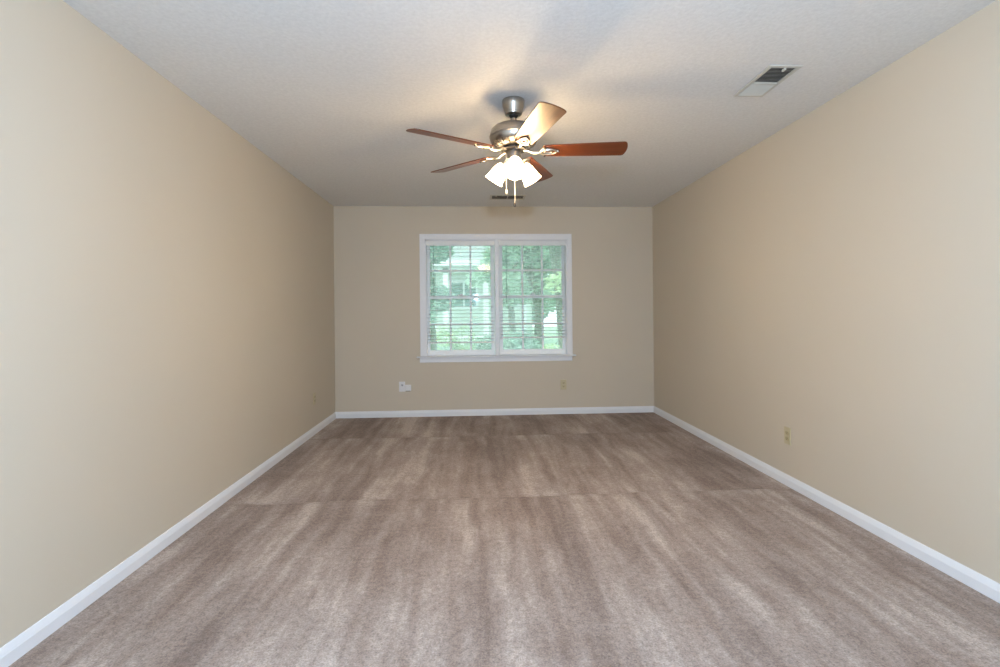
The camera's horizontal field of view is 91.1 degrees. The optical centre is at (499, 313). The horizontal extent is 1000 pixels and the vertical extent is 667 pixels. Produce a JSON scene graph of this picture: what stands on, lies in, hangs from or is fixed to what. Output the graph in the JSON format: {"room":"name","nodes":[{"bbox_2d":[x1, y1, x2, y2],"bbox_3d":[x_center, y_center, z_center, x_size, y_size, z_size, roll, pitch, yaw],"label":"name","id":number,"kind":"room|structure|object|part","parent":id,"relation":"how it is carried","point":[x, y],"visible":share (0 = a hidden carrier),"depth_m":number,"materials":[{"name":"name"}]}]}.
{"room":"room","nodes":[
{"label":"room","id":0,"kind":"room"},
{"bbox_2d":[0,0,334,647],"bbox_3d":[-1.788,-0.015,2.000,0.140,2.440,7.578,-1,0,-3],"label":"wall","id":1,"kind":"structure","parent":0,"point":[167,321],"depth_m":2.26,"materials":[{"name":"beige paint"}]},
{"bbox_2d":[0,412,335,666],"bbox_3d":[-1.696,1.168,1.927,0.014,0.073,7.424,-1,0,-3],"label":"baseboard","id":2,"kind":"structure","parent":1,"relation":"attached to","point":[24,642],"depth_m":2.24,"materials":[{"name":"white paint"}]},
{"bbox_2d":[313,392,315,404],"bbox_3d":[-1.855,0.854,4.911,0.010,0.118,0.072,-1,0,-3],"label":"wall outlet","id":3,"kind":"object","parent":1,"relation":"attached to","point":[314,394],"visible":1,"depth_m":4.90,"materials":[{"name":"beige plastic"}]},
{"bbox_2d":[334,206,653,411],"bbox_3d":[-0.044,-0.030,5.813,3.734,2.440,0.140,-1,0,-3],"label":"wall","id":4,"kind":"structure","parent":0,"point":[377,258],"depth_m":5.74,"materials":[{"name":"beige paint"}]},
{"bbox_2d":[399,382,410,391],"bbox_3d":[-1.098,0.848,5.672,0.140,0.116,0.034,-1,0,-3],"label":"wall jack","id":5,"kind":"object","parent":4,"relation":"attached to","point":[402,387],"visible":1,"depth_m":5.68,"materials":[{"name":"white plastic"}]},
{"bbox_3d":[-1.133,0.849,5.684,0.070,0.116,0.006,-1,0,-3],"label":"plate","id":6,"kind":"part","parent":5,"relation":"part of","materials":[{"name":"white plastic"}]},
{"bbox_2d":[425,239,494,355],"bbox_3d":[-0.468,-0.187,5.792,0.814,1.361,0.140,-1,0,-3],"label":"window","id":7,"kind":"structure","parent":4,"relation":"in","point":[429,352],"depth_m":5.80,"materials":[{"name":"white paint"}]},
{"bbox_2d":[426,241,494,343],"bbox_3d":[-0.457,-0.250,5.746,0.792,1.197,0.074,-1,0,-3],"label":"window blind","id":8,"kind":"object","parent":7,"relation":"attached to","point":[428,243],"visible":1,"depth_m":5.74,"materials":[{"name":"white plastic"}]},
{"bbox_3d":[-0.453,0.340,5.756,0.786,0.017,0.052,-1,0,-3],"label":"rail","id":9,"kind":"part","parent":8,"relation":"part of","materials":[{"name":"white plastic"}]},
{"bbox_3d":[-0.471,-0.511,5.842,0.796,0.676,0.030,-1,0,-3],"label":"sash","id":10,"kind":"part","parent":7,"relation":"part of","materials":[{"name":"clear glass"}]},
{"bbox_3d":[-0.463,0.142,5.809,0.796,0.703,0.030,-1,0,-3],"label":"sash","id":11,"kind":"part","parent":7,"relation":"part of","materials":[{"name":"white paint"}]},
{"bbox_2d":[335,406,653,417],"bbox_3d":[-0.030,1.153,5.737,3.734,0.073,0.014,-1,0,-3],"label":"baseboard","id":12,"kind":"structure","parent":4,"relation":"attached to","point":[624,409],"depth_m":5.73,"materials":[{"name":"white paint"}]},
{"bbox_2d":[419,234,572,355],"bbox_3d":[-0.040,-0.219,5.732,1.777,1.418,0.024,-1,0,-3],"label":"trim","id":13,"kind":"structure","parent":4,"relation":"attached to","point":[422,237],"depth_m":5.72,"materials":[{"name":"white paint"}]},
{"bbox_2d":[420,356,571,362],"bbox_3d":[-0.038,0.535,5.738,1.784,0.057,0.010,-1,0,-3],"label":"trim","id":14,"kind":"structure","parent":4,"relation":"attached to","point":[543,358],"depth_m":5.73,"materials":[{"name":"white paint"}]},
{"bbox_2d":[416,354,575,357],"bbox_3d":[-0.039,0.502,5.786,1.856,0.024,0.195,-1,0,-3],"label":"window sill","id":15,"kind":"structure","parent":4,"relation":"attached to","point":[515,355],"depth_m":5.71,"materials":[{"name":"white paint"}]},
{"bbox_2d":[494,239,499,354],"bbox_3d":[-0.037,-0.188,5.807,0.049,1.355,0.154,-1,0,-3],"label":"trim","id":16,"kind":"structure","parent":4,"relation":"attached to","point":[496,242],"depth_m":5.73,"materials":[{"name":"white paint"}]},
{"bbox_2d":[499,239,567,354],"bbox_3d":[0.391,-0.194,5.836,0.809,1.361,0.140,-1,0,-3],"label":"window","id":17,"kind":"structure","parent":4,"relation":"in","point":[564,350],"depth_m":5.84,"materials":[{"name":"white paint"}]},
{"bbox_3d":[0.383,-0.519,5.886,0.791,0.676,0.030,-1,0,-3],"label":"sash","id":18,"kind":"part","parent":17,"relation":"part of","materials":[{"name":"clear glass"}]},
{"bbox_2d":[499,241,565,338],"bbox_3d":[0.384,-0.282,5.790,0.787,1.147,0.074,-1,0,-3],"label":"window blind","id":19,"kind":"object","parent":17,"relation":"attached to","point":[501,243],"visible":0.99,"depth_m":5.78,"materials":[{"name":"white plastic"}]},
{"bbox_3d":[0.388,0.283,5.800,0.781,0.017,0.052,-1,0,-3],"label":"rail","id":20,"kind":"part","parent":19,"relation":"part of","materials":[{"name":"white plastic"}]},
{"bbox_3d":[0.390,0.135,5.853,0.791,0.703,0.030,-1,0,-3],"label":"sash","id":21,"kind":"part","parent":17,"relation":"part of","materials":[{"name":"white paint"}]},
{"bbox_2d":[561,380,566,389],"bbox_3d":[0.749,0.839,5.779,0.072,0.118,0.010,-1,0,-3],"label":"wall outlet","id":22,"kind":"object","parent":4,"relation":"attached to","point":[563,382],"visible":1,"depth_m":5.78,"materials":[{"name":"beige plastic"}]},
{"bbox_2d":[9,412,999,666],"bbox_3d":[0.162,1.248,2.029,4.014,0.120,7.718,-1,0,-3],"label":"floor","id":23,"kind":"structure","parent":0,"point":[593,539],"depth_m":2.25,"materials":[{"name":"beige carpet"}]},
{"bbox_2d":[63,0,995,206],"bbox_3d":[0.139,-1.312,2.029,4.014,0.120,7.718,-1,0,-3],"label":"ceiling","id":24,"kind":"structure","parent":0,"point":[330,91],"depth_m":2.56,"materials":[{"name":"paint"}]},
{"bbox_2d":[490,195,525,199],"bbox_3d":[0.081,-1.244,5.274,0.380,0.014,0.195,-1,0,-3],"label":"ceiling vent","id":25,"kind":"object","parent":24,"relation":"in","point":[492,197],"visible":1,"depth_m":5.29,"materials":[{"name":"black metal"}]},
{"bbox_2d":[406,96,627,206],"bbox_3d":[0.116,-0.933,2.873,1.247,0.636,1.264,-1,0,-3],"label":"ceiling fan","id":26,"kind":"object","parent":24,"relation":"hanging from","point":[514,137],"visible":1,"depth_m":2.83,"materials":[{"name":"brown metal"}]},
{"bbox_3d":[-0.266,-0.950,2.663,0.492,0.006,0.140,0,13,-33],"label":"blade","id":27,"kind":"part","parent":26,"relation":"part of","materials":[{"name":"brown wood"}]},
{"bbox_3d":[-0.240,-0.950,3.149,0.492,0.006,0.140,-1,13,39],"label":"blade","id":28,"kind":"part","parent":26,"relation":"part of","materials":[{"name":"brown wood"}]},
{"bbox_3d":[-0.022,-0.829,2.949,0.130,0.140,0.118,-1,0,-3],"label":"lamp shade","id":29,"kind":"part","parent":26,"relation":"part of","materials":[{"name":"white glass"}]},
{"bbox_3d":[0.081,-0.963,2.888,0.148,0.016,0.148,-1,0,-3],"label":"rotor plate","id":30,"kind":"part","parent":26,"relation":"part of","materials":[{"name":"metal"}]},
{"bbox_3d":[0.085,-0.841,2.787,0.048,0.073,0.065,-1,0,-3],"label":"bulb","id":31,"kind":"part","parent":26,"relation":"part of","materials":[{"name":"white glass"}]},
{"bbox_3d":[0.086,-0.830,2.774,0.116,0.140,0.135,-1,0,-3],"label":"lamp shade","id":32,"kind":"part","parent":26,"relation":"part of","materials":[{"name":"white glass"}]},
{"bbox_3d":[0.182,-0.830,2.956,0.131,0.140,0.117,-1,0,-3],"label":"lamp shade","id":33,"kind":"part","parent":26,"relation":"part of","materials":[{"name":"white glass"}]},
{"bbox_3d":[0.230,-0.955,3.275,0.140,0.006,0.492,-15,-5,20],"label":"blade","id":34,"kind":"part","parent":26,"relation":"part of","materials":[{"name":"brown wood"}]},
{"bbox_3d":[0.188,-0.954,2.488,0.140,0.006,0.492,13,-4,-15],"label":"blade","id":35,"kind":"part","parent":26,"relation":"part of","materials":[{"name":"brown wood"}]},
{"bbox_3d":[0.494,-0.957,2.866,0.492,0.006,0.140,0,-13,3],"label":"blade","id":36,"kind":"part","parent":26,"relation":"part of","materials":[{"name":"brown wood"}]},
{"bbox_2d":[733,65,802,96],"bbox_3d":[1.446,-1.255,2.671,0.174,0.016,0.355,-1,0,-3],"label":"ceiling vent","id":37,"kind":"object","parent":24,"relation":"in","point":[771,76],"visible":1,"depth_m":2.65,"materials":[{"name":"white metal"}]},
{"bbox_2d":[652,0,999,583],"bbox_3d":[2.081,-0.049,2.199,0.140,2.440,7.578,-1,0,-3],"label":"wall","id":38,"kind":"structure","parent":0,"point":[834,281],"depth_m":2.66,"materials":[{"name":"beige paint"}]},
{"bbox_2d":[784,426,790,445],"bbox_3d":[1.955,0.832,3.341,0.010,0.118,0.072,-1,0,-3],"label":"wall outlet","id":39,"kind":"object","parent":38,"relation":"attached to","point":[787,431],"visible":1,"depth_m":3.33,"materials":[{"name":"beige plastic"}]},
{"bbox_2d":[653,406,999,602],"bbox_3d":[2.019,1.135,2.118,0.014,0.073,7.424,-1,0,-3],"label":"baseboard","id":40,"kind":"structure","parent":38,"relation":"attached to","point":[988,587],"depth_m":2.65,"materials":[{"name":"white paint"}]},
{"label":"outside","id":41,"kind":"structure","parent":0,"visible":0},
{"bbox_2d":[532,327,557,347],"bbox_3d":[-1.290,1.801,32.925,64.000,0.100,54.102,-1,0,-3],"label":"lawn","id":42,"kind":"structure","parent":41,"point":[546,333],"depth_m":37.93,"materials":[{"name":"green plant"}]},
{"bbox_2d":[432,275,435,285],"bbox_3d":[-3.897,-2.410,25.358,5.707,8.377,4.056,-1,0,-3],"label":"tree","id":43,"kind":"object","parent":42,"relation":"on","point":[433,277],"visible":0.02,"depth_m":24.69,"materials":[{"name":"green plant"}]},
{"bbox_2d":[430,246,455,349],"bbox_3d":[-1.285,-0.512,9.427,1.750,4.535,1.884,-1,0,-3],"label":"tree","id":44,"kind":"object","parent":42,"relation":"on","point":[439,256],"visible":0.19,"depth_m":9.39,"materials":[{"name":"green plant"}]},
{"bbox_2d":[437,344,449,349],"bbox_3d":[-1.376,1.176,10.162,0.986,1.162,0.686,-1,0,16],"label":"shrub","id":45,"kind":"object","parent":42,"relation":"on","point":[440,347],"visible":0.02,"depth_m":10.10,"materials":[{"name":"green plant"}]},
{"bbox_2d":[436,323,475,349],"bbox_3d":[-1.002,0.990,11.038,1.031,1.531,0.707,-1,0,-3],"label":"shrub","id":46,"kind":"object","parent":42,"relation":"on","point":[456,346],"visible":0.17,"depth_m":11.00,"materials":[{"name":"green plant"}]},
{"bbox_2d":[464,333,490,349],"bbox_3d":[-0.557,1.119,12.205,0.943,1.266,0.812,-1,0,35],"label":"shrub","id":47,"kind":"object","parent":42,"relation":"on","point":[478,346],"visible":0.18,"depth_m":12.04,"materials":[{"name":"green plant"}]},
{"bbox_2d":[432,246,531,344],"bbox_3d":[-0.629,-0.552,17.952,3.830,4.595,8.480,-1,0,-3],"label":"house","id":48,"kind":"structure","parent":42,"relation":"on","point":[457,257],"depth_m":15.43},
{"bbox_3d":[-1.530,0.231,13.910,0.200,3.045,0.200,-1,0,-3],"label":"porch post","id":49,"kind":"part","parent":48,"relation":"part of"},
{"bbox_3d":[-0.396,0.221,13.968,0.200,3.045,0.200,-1,0,-3],"label":"porch post","id":50,"kind":"part","parent":48,"relation":"part of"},
{"bbox_3d":[-0.412,1.083,13.962,2.224,0.920,0.070,-1,0,-3],"label":"porch railing","id":51,"kind":"part","parent":48,"relation":"part of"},
{"bbox_3d":[0.691,0.211,14.024,0.200,3.045,0.200,-1,0,-3],"label":"porch post","id":52,"kind":"part","parent":48,"relation":"part of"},
{"bbox_2d":[481,246,531,332],"bbox_3d":[0.298,-0.638,12.822,1.653,4.757,1.474,-1,0,-3],"label":"tree","id":53,"kind":"object","parent":42,"relation":"on","point":[486,257],"visible":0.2,"depth_m":12.66,"materials":[{"name":"green plant"}]},
{"bbox_2d":[464,246,555,348],"bbox_3d":[0.733,-0.834,11.002,3.217,5.142,1.766,-1,0,-13],"label":"tree","id":54,"kind":"object","parent":42,"relation":"on","point":[477,277],"visible":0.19,"depth_m":10.85,"materials":[{"name":"green plant"}]},
{"bbox_2d":[503,330,519,348],"bbox_3d":[0.410,1.066,11.548,1.116,1.355,0.809,-1,0,-3],"label":"shrub","id":55,"kind":"object","parent":42,"relation":"on","point":[507,344],"visible":0.17,"depth_m":11.41,"materials":[{"name":"green plant"}]},
{"bbox_2d":[510,328,557,348],"bbox_3d":[0.794,1.017,10.176,1.373,1.446,0.754,-1,0,-3],"label":"shrub","id":56,"kind":"object","parent":42,"relation":"on","point":[527,341],"visible":0.2,"depth_m":10.04,"materials":[{"name":"green plant"}]},
{"bbox_2d":[532,290,554,335],"bbox_3d":[1.920,-2.431,24.079,5.645,8.316,4.235,-1,0,-3],"label":"tree","id":57,"kind":"object","parent":42,"relation":"on","point":[533,309],"visible":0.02,"depth_m":23.45,"materials":[{"name":"green plant"}]},
{"bbox_2d":[541,343,559,348],"bbox_3d":[0.925,1.104,7.737,1.015,1.267,0.749,-1,0,-3],"label":"shrub","id":58,"kind":"object","parent":42,"relation":"on","point":[553,344],"visible":0.02,"depth_m":7.78,"materials":[{"name":"green plant"}]},
{"bbox_2d":[543,246,561,348],"bbox_3d":[1.190,-0.630,8.973,2.183,4.726,1.909,-1,0,-3],"label":"tree","id":59,"kind":"object","parent":42,"relation":"on","point":[556,260],"visible":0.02,"depth_m":8.92,"materials":[{"name":"green plant"}]}
]}

